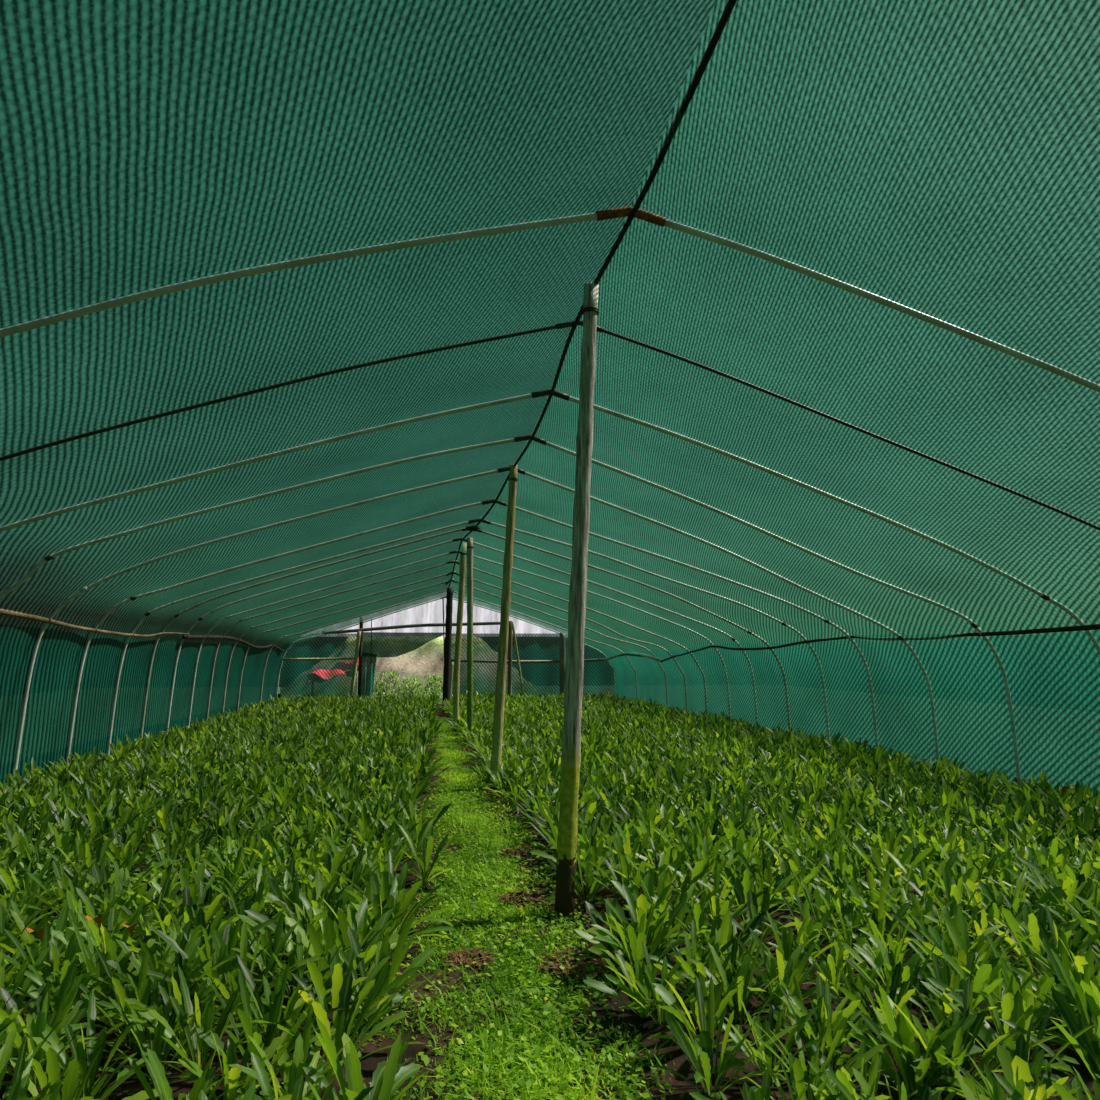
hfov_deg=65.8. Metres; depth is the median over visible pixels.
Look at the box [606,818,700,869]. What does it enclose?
leafy plant
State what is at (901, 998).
leafy plant
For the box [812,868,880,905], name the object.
leafy plant
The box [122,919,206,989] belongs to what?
leafy plant
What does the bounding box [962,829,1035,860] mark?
leafy plant
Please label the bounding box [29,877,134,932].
leafy plant
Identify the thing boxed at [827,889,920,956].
leafy plant
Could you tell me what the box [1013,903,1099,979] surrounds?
leafy plant
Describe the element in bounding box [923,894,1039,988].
leafy plant
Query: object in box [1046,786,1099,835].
leafy plant
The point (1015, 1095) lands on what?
leafy plant
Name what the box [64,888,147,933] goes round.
leafy plant
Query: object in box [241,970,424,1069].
leafy plant
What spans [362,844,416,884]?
leafy plant
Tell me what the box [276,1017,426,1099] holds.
leafy plant
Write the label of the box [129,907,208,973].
leafy plant
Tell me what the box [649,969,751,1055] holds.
leafy plant
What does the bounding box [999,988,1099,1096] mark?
leafy plant
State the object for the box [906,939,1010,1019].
leafy plant
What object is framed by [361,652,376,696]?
curtain
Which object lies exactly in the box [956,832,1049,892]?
leafy plant
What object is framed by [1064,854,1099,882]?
leafy plant
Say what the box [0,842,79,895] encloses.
leafy plant
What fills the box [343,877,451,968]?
leafy plant
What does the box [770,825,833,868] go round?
leafy plant
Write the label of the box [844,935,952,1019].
leafy plant
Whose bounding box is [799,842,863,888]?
leafy plant
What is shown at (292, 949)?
leafy plant
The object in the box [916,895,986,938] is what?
leafy plant
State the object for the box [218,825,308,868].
leafy plant
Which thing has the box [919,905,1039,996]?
leafy plant
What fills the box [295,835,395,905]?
leafy plant
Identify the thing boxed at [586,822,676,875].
leafy plant
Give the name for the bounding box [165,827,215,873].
leafy plant
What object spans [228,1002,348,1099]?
leafy plant
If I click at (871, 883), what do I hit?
leafy plant
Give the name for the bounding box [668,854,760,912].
leafy plant
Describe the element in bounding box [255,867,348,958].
leafy plant
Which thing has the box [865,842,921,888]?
leafy plant
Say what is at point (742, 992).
leafy plant
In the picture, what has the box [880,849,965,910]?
leafy plant
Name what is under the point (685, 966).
leafy plant
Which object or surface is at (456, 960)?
leaf litter
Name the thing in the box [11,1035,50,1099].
leafy plant
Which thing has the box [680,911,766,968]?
leafy plant
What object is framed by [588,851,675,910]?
leafy plant
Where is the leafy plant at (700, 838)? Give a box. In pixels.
[669,812,738,870]
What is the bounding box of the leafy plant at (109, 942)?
[52,909,158,987]
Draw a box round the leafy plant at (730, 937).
[697,910,761,952]
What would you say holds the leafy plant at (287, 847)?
on the floor
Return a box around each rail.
[283,657,353,660]
[451,658,607,662]
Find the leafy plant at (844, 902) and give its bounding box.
[810,883,891,937]
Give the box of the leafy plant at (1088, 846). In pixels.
[1072,843,1099,857]
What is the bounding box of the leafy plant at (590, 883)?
[543,849,621,904]
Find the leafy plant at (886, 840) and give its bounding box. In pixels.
[853,822,913,863]
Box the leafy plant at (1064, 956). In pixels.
[1017,930,1096,1002]
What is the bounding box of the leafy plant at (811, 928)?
[763,898,859,960]
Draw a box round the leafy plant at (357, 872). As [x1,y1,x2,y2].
[302,843,369,911]
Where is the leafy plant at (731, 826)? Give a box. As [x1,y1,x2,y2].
[715,819,788,860]
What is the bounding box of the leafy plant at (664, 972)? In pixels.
[605,941,694,1030]
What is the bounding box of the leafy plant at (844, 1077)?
[804,1039,917,1099]
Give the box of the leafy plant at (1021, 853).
[986,832,1027,874]
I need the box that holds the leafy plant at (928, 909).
[870,894,971,948]
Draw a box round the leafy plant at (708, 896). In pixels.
[623,873,720,942]
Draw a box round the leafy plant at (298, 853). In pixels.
[290,842,353,875]
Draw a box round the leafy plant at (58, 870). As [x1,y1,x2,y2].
[14,860,109,916]
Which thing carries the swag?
hanging from the end post
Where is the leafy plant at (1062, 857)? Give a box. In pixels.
[1020,845,1095,890]
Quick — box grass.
[316,717,706,1099]
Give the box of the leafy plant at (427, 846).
[382,824,465,881]
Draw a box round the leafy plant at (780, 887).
[730,871,803,921]
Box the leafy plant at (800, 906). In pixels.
[781,894,838,942]
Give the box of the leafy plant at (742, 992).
[682,934,785,1046]
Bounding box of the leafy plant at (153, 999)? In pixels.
[69,974,215,1064]
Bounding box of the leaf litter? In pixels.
[26,747,965,979]
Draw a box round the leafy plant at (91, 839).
[39,825,115,866]
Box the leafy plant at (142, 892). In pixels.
[82,860,180,928]
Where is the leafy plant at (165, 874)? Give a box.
[129,855,194,899]
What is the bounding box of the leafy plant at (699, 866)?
[639,850,729,906]
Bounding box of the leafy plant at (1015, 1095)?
[993,1072,1099,1099]
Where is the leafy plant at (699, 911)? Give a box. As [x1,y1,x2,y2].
[651,891,733,947]
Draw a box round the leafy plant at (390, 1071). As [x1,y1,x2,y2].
[308,1034,465,1099]
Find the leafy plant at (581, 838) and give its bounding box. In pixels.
[576,832,623,879]
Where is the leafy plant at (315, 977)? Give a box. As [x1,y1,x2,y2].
[261,944,418,1062]
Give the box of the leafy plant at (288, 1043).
[196,962,335,1092]
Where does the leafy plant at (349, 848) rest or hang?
on the floor
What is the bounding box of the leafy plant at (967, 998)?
[913,978,1056,1081]
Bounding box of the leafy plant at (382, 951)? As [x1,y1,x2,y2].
[303,913,434,1032]
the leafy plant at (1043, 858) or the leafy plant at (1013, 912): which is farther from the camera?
the leafy plant at (1043, 858)
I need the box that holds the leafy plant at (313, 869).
[273,847,355,899]
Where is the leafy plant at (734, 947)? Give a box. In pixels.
[684,933,778,1000]
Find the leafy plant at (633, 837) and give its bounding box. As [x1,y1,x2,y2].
[604,823,658,867]
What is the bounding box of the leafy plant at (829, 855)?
[823,850,865,888]
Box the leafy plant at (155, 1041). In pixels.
[85,989,228,1081]
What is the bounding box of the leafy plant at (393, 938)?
[273,913,398,976]
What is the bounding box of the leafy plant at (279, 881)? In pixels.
[219,859,284,913]
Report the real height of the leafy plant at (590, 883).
0.236 m
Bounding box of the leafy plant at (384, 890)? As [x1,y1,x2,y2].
[333,871,455,941]
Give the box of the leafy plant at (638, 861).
[634,834,711,893]
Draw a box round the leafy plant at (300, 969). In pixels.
[250,930,366,1028]
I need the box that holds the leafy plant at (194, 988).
[111,943,237,1020]
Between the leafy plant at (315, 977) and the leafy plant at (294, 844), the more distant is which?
the leafy plant at (294, 844)
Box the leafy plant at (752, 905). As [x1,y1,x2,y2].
[720,889,802,950]
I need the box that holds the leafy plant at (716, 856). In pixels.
[680,835,738,885]
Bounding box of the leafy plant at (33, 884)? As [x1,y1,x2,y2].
[8,870,66,927]
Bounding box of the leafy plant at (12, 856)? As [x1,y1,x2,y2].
[2,832,62,886]
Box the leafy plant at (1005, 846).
[953,845,1026,873]
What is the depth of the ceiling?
3.65 m
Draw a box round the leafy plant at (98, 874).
[56,849,171,916]
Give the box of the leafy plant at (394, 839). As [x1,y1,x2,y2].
[363,833,419,864]
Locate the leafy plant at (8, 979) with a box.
[3,932,64,1000]
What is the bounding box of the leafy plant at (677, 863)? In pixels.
[609,847,691,896]
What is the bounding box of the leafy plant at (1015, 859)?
[980,844,1051,899]
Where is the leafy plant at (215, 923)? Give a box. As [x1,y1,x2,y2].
[153,907,276,988]
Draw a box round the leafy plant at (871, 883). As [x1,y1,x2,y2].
[820,868,911,924]
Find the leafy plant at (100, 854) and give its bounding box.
[37,836,135,901]
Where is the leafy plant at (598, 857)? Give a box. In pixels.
[548,835,639,891]
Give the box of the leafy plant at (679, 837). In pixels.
[658,833,736,874]
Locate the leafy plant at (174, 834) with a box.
[151,831,202,867]
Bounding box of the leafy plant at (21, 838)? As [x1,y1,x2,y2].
[0,832,44,859]
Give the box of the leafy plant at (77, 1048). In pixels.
[32,989,180,1099]
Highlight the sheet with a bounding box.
[338,598,557,636]
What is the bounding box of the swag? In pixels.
[362,632,442,656]
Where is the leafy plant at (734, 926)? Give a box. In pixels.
[701,922,777,984]
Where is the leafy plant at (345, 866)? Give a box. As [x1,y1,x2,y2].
[332,837,380,874]
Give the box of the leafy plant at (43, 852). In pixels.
[16,833,79,890]
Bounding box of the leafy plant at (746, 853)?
[710,836,781,885]
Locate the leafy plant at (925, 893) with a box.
[871,877,972,942]
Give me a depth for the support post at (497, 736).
7.35 m
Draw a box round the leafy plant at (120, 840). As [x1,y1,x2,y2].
[94,836,154,872]
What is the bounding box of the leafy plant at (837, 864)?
[800,852,868,895]
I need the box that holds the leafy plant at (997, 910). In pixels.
[942,881,1038,946]
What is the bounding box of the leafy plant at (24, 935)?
[0,909,84,972]
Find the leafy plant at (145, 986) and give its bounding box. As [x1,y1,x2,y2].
[46,945,228,1071]
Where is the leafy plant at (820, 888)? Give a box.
[817,886,867,923]
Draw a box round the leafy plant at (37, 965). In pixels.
[0,946,95,1042]
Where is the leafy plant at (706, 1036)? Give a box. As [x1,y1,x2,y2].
[652,975,796,1097]
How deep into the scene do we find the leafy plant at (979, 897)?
3.52 m
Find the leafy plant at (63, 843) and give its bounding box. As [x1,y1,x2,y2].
[29,822,110,871]
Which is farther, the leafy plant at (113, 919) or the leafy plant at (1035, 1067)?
the leafy plant at (113, 919)
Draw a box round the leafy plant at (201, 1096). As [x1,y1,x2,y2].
[198,1089,273,1099]
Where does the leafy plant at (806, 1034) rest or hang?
on the floor
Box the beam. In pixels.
[323,622,499,633]
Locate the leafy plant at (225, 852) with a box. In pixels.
[201,838,250,874]
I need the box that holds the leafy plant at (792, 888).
[762,860,814,910]
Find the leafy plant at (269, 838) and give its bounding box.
[252,833,325,884]
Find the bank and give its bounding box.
[278,637,443,697]
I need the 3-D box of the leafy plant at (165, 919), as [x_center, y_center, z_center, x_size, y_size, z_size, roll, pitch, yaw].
[-1.399,1.391,3.075,0.332,0.226,0.393,-1,-7,7]
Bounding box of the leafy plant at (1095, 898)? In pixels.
[1021,872,1099,938]
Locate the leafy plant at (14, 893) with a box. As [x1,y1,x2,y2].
[4,883,59,932]
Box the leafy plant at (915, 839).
[901,833,965,878]
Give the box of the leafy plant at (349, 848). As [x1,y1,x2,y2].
[296,838,352,876]
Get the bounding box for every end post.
[350,631,360,696]
[357,621,362,698]
[442,597,444,643]
[450,662,453,700]
[508,621,511,695]
[511,622,523,694]
[559,633,565,695]
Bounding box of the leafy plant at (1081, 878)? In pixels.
[998,865,1098,926]
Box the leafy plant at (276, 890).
[239,874,366,959]
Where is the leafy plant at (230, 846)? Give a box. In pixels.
[190,832,264,886]
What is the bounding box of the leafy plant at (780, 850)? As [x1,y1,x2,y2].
[743,843,799,876]
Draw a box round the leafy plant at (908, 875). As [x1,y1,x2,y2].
[857,865,947,919]
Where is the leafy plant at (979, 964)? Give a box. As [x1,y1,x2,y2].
[928,952,1069,1024]
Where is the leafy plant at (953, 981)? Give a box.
[878,952,1003,1036]
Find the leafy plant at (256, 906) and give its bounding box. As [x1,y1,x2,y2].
[202,882,284,963]
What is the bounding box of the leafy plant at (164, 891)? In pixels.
[117,875,192,943]
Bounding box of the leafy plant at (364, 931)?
[309,899,419,953]
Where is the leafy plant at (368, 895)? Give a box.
[323,881,403,928]
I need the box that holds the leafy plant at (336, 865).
[294,838,361,897]
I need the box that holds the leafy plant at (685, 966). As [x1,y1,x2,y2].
[643,917,766,1006]
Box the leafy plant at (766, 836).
[736,825,793,857]
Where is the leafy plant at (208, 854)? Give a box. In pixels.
[159,837,232,878]
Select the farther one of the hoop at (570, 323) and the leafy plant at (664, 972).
the hoop at (570, 323)
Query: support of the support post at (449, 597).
on the floor
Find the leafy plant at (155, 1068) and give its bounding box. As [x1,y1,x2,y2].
[90,1048,250,1099]
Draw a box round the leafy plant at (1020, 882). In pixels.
[961,868,1067,928]
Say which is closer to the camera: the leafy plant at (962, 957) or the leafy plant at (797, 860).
the leafy plant at (962, 957)
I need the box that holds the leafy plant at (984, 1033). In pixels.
[922,987,1095,1099]
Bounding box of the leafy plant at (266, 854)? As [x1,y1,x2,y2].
[221,849,289,901]
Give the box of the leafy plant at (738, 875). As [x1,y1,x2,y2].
[700,859,769,907]
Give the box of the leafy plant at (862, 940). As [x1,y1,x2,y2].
[797,927,865,975]
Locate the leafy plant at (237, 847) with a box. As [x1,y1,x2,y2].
[191,839,281,896]
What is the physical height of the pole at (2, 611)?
0.150 m
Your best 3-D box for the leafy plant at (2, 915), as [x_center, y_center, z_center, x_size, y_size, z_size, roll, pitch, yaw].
[-1.938,1.376,3.047,0.432,0.249,0.416,3,-8,-21]
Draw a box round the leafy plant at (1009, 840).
[1001,830,1050,857]
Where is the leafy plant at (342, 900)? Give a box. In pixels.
[264,867,377,945]
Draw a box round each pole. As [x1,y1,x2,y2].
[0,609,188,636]
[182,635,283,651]
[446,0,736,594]
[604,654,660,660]
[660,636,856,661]
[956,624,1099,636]
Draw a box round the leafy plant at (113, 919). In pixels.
[61,902,166,987]
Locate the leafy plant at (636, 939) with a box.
[570,903,691,983]
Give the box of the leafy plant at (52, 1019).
[0,958,101,1097]
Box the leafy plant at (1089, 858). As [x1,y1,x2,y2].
[1064,849,1093,873]
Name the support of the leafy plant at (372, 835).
on the floor
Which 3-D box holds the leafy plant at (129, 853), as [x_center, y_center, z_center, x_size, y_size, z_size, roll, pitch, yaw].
[-2.004,1.505,4.028,0.362,0.237,0.336,0,-7,-1]
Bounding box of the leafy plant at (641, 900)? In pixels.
[587,883,690,951]
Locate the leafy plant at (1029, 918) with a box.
[970,903,1099,984]
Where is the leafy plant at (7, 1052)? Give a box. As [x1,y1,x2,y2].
[0,1019,82,1099]
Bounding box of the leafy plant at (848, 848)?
[836,837,889,871]
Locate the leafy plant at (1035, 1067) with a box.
[938,1032,1068,1099]
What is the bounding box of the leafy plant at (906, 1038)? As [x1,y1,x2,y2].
[848,1003,982,1099]
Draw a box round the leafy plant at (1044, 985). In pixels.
[954,934,1082,1038]
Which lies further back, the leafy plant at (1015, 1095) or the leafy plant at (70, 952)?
the leafy plant at (70, 952)
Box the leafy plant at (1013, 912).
[980,892,1065,959]
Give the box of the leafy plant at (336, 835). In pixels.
[302,825,358,858]
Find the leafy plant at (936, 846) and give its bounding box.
[916,828,973,863]
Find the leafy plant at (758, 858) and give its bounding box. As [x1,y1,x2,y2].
[719,841,791,879]
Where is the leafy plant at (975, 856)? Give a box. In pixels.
[926,831,1013,879]
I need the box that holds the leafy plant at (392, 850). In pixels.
[336,841,411,889]
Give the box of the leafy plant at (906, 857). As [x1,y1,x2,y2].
[850,842,932,896]
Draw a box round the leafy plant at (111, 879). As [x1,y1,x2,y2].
[67,858,143,908]
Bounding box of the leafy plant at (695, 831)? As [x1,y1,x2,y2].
[646,826,731,867]
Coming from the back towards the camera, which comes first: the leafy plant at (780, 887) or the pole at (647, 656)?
the pole at (647, 656)
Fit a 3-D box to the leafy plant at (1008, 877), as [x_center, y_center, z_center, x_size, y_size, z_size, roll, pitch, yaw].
[2.022,1.464,3.758,0.379,0.251,0.361,-1,-7,5]
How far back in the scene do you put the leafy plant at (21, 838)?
4.35 m
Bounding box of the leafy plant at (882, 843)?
[856,833,926,863]
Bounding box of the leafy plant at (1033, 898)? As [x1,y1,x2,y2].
[965,874,1052,920]
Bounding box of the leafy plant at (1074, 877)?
[1031,865,1099,902]
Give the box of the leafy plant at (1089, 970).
[998,937,1099,1030]
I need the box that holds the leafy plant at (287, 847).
[264,833,318,865]
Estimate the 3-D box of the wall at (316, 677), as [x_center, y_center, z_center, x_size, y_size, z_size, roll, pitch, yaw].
[-2.246,2.861,20.435,8.215,1.716,0.040,1,-7,-7]
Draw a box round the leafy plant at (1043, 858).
[1014,837,1098,876]
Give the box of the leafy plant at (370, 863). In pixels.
[360,859,417,909]
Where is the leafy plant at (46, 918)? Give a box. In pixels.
[5,900,81,964]
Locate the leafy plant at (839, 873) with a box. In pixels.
[799,859,879,905]
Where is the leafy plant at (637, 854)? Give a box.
[632,835,698,881]
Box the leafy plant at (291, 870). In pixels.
[256,853,339,917]
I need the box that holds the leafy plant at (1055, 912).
[1040,899,1099,953]
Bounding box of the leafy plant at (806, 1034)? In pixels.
[768,975,864,1059]
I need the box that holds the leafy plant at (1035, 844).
[1001,829,1070,854]
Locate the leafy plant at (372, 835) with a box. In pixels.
[329,828,383,859]
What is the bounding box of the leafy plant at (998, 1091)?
[954,1068,1039,1099]
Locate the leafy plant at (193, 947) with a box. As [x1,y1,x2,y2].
[90,913,240,1022]
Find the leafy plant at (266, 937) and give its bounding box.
[239,912,310,992]
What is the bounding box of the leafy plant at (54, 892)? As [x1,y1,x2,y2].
[19,856,96,911]
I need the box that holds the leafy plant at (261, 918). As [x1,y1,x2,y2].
[238,893,346,982]
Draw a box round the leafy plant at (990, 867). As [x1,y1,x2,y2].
[914,844,1030,905]
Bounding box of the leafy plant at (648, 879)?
[611,873,699,926]
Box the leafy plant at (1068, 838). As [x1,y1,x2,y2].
[1055,828,1099,858]
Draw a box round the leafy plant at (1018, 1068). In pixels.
[936,1044,1080,1099]
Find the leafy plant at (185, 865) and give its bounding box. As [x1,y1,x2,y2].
[132,848,223,899]
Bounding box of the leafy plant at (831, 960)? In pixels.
[797,937,869,999]
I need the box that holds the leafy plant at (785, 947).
[735,912,846,981]
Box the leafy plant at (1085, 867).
[1011,851,1099,918]
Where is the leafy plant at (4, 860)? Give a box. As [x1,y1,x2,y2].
[0,847,37,897]
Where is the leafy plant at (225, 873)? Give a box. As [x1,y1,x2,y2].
[178,846,256,912]
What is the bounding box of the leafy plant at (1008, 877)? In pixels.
[978,849,1064,906]
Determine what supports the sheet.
attached to the hoop at (444, 596)
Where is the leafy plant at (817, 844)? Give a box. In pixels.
[792,837,865,880]
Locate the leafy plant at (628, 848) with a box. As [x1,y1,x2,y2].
[593,832,672,891]
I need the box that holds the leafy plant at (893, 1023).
[847,984,989,1093]
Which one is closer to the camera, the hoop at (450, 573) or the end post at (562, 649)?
the hoop at (450, 573)
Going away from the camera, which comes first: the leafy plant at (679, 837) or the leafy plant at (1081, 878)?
the leafy plant at (1081, 878)
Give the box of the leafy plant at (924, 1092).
[804,1067,957,1099]
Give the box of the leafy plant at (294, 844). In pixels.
[244,837,320,883]
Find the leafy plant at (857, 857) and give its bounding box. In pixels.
[828,852,896,886]
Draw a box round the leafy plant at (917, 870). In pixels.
[905,856,993,909]
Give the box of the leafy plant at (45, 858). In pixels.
[0,846,68,899]
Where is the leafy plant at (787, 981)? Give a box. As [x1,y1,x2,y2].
[736,942,834,1027]
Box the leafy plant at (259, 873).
[205,863,306,923]
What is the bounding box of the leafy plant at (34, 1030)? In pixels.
[0,974,132,1099]
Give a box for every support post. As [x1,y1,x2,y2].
[442,588,452,712]
[453,551,465,731]
[467,538,472,733]
[489,464,517,789]
[554,282,598,917]
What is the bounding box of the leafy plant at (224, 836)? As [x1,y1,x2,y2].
[195,827,247,866]
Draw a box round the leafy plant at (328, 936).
[249,898,413,1003]
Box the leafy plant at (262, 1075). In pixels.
[251,1050,323,1099]
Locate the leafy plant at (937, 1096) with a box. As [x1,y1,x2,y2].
[860,1091,941,1099]
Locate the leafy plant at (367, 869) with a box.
[305,859,375,907]
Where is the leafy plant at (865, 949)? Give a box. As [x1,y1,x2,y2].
[841,938,937,996]
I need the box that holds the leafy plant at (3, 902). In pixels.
[1,898,40,934]
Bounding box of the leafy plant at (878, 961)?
[818,947,916,1037]
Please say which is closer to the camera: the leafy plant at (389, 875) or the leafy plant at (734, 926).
the leafy plant at (734, 926)
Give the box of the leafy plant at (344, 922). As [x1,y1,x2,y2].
[269,890,420,1005]
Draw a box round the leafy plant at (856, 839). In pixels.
[837,828,873,866]
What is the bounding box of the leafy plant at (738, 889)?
[697,866,793,927]
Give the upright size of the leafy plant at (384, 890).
0.282 m
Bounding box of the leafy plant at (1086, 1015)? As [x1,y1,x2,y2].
[1023,948,1099,1052]
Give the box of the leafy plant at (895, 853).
[849,839,919,886]
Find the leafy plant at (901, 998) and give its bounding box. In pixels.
[838,961,927,1029]
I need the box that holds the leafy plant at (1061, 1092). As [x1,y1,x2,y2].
[1052,1067,1099,1099]
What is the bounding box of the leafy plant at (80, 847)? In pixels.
[41,836,115,881]
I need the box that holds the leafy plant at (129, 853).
[77,842,163,884]
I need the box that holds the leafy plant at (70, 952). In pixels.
[4,928,120,1021]
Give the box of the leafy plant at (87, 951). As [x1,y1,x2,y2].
[27,916,155,1015]
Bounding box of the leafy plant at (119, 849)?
[102,832,168,883]
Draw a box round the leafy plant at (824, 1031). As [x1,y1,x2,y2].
[749,1005,884,1099]
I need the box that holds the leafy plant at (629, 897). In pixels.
[589,884,685,971]
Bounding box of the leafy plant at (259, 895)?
[207,881,307,954]
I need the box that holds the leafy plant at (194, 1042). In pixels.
[124,964,299,1099]
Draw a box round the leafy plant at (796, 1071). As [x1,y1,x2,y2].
[746,1044,889,1099]
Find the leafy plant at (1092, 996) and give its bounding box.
[1024,970,1099,1046]
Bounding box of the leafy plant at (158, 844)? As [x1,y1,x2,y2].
[135,830,209,883]
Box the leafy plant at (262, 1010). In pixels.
[213,955,345,1055]
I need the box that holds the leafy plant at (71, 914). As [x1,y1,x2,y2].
[20,891,138,964]
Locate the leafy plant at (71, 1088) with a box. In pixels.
[7,1046,158,1099]
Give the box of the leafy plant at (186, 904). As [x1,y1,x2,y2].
[134,884,253,935]
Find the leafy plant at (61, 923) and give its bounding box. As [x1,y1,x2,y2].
[4,903,96,1009]
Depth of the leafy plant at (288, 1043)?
2.24 m
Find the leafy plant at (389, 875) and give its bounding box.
[331,851,452,933]
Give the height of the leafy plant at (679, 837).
0.266 m
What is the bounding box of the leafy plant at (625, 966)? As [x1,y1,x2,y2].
[583,954,696,1017]
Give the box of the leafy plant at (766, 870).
[725,850,808,899]
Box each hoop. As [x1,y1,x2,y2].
[0,206,1099,391]
[0,320,1099,530]
[0,389,1099,655]
[0,435,1020,784]
[12,466,939,782]
[65,499,878,768]
[106,518,829,757]
[139,528,790,739]
[166,538,757,732]
[187,550,730,728]
[206,561,707,721]
[222,572,687,712]
[237,579,667,710]
[260,590,637,701]
[276,596,615,696]
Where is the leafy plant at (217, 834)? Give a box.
[217,834,261,856]
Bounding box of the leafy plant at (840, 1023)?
[773,978,895,1077]
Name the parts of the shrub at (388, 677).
stem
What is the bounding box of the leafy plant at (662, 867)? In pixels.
[622,852,708,929]
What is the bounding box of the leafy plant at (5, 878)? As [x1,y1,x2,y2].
[0,857,77,914]
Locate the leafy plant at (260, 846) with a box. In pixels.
[213,843,284,881]
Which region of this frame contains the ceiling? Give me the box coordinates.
[0,0,1099,651]
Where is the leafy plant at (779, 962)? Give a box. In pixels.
[733,927,836,1010]
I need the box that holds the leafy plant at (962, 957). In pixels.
[910,925,1001,979]
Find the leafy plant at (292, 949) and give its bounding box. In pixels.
[231,914,358,999]
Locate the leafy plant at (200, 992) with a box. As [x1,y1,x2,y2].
[123,970,261,1065]
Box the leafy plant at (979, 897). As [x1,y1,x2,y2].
[928,874,1009,919]
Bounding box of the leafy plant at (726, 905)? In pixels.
[678,886,764,924]
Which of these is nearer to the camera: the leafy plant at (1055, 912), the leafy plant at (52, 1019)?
the leafy plant at (52, 1019)
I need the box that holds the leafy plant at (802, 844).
[765,825,862,872]
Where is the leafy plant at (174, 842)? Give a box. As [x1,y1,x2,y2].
[143,831,203,873]
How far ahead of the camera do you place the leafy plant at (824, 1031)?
2.12 m
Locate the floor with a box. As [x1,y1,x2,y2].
[0,687,1099,1099]
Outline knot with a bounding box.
[466,526,479,530]
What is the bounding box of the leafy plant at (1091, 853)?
[1067,850,1093,871]
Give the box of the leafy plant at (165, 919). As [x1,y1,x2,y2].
[111,906,195,956]
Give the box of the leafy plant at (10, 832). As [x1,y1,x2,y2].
[0,822,62,856]
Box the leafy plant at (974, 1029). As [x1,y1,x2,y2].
[877,998,1017,1099]
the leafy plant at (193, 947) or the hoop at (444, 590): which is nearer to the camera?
the leafy plant at (193, 947)
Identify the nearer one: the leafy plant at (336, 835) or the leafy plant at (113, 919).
the leafy plant at (113, 919)
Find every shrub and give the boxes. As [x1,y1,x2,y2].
[373,668,404,696]
[398,676,428,695]
[423,674,442,696]
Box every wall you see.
[0,624,285,791]
[280,633,615,697]
[603,630,1099,800]
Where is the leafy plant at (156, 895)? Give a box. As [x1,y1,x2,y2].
[115,869,197,917]
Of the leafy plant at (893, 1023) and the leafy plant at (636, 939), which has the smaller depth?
the leafy plant at (893, 1023)
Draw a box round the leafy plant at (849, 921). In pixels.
[816,895,889,953]
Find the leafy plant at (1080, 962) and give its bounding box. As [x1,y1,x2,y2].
[1010,930,1099,983]
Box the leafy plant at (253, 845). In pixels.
[206,832,289,878]
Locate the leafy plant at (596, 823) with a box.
[550,809,634,852]
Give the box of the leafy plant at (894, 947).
[845,921,939,976]
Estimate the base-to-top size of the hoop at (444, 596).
2.556 m
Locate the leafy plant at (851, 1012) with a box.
[771,973,881,1043]
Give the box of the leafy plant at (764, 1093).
[689,1068,839,1099]
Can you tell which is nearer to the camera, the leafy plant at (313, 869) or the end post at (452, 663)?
the leafy plant at (313, 869)
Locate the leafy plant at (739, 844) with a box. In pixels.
[718,837,780,879]
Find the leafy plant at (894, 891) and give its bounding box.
[846,884,911,938]
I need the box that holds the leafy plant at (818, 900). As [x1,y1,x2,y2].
[772,867,860,934]
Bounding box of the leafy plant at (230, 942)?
[141,919,276,1020]
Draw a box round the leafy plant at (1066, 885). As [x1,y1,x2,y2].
[983,863,1099,933]
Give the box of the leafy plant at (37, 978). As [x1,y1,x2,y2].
[11,959,114,1023]
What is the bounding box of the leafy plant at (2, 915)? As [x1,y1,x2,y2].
[0,903,64,962]
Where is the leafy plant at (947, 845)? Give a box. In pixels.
[899,834,968,872]
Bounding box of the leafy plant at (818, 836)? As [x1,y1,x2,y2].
[781,815,854,861]
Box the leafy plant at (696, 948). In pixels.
[644,920,733,988]
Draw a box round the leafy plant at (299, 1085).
[272,1074,373,1099]
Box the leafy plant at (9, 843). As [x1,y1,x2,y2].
[4,835,67,871]
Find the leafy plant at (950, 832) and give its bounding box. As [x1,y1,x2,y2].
[902,817,966,860]
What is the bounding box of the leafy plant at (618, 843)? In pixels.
[584,832,673,893]
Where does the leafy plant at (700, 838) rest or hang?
on the floor
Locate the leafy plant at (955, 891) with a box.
[898,866,1004,937]
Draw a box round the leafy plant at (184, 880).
[125,861,248,926]
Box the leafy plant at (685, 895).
[623,872,716,948]
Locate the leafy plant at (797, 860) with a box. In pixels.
[753,840,836,899]
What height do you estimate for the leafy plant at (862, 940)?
0.171 m
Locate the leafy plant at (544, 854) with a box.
[530,823,622,879]
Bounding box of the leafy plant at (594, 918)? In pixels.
[574,897,668,968]
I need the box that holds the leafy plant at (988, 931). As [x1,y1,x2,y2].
[892,905,1030,968]
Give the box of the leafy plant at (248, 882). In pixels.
[144,874,255,927]
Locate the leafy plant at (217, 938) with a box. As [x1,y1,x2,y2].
[153,920,323,1024]
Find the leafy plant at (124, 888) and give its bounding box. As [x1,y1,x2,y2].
[50,878,158,947]
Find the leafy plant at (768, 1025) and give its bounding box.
[703,997,828,1091]
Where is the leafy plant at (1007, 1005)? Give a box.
[921,973,1078,1069]
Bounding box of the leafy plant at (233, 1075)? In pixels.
[161,1030,281,1099]

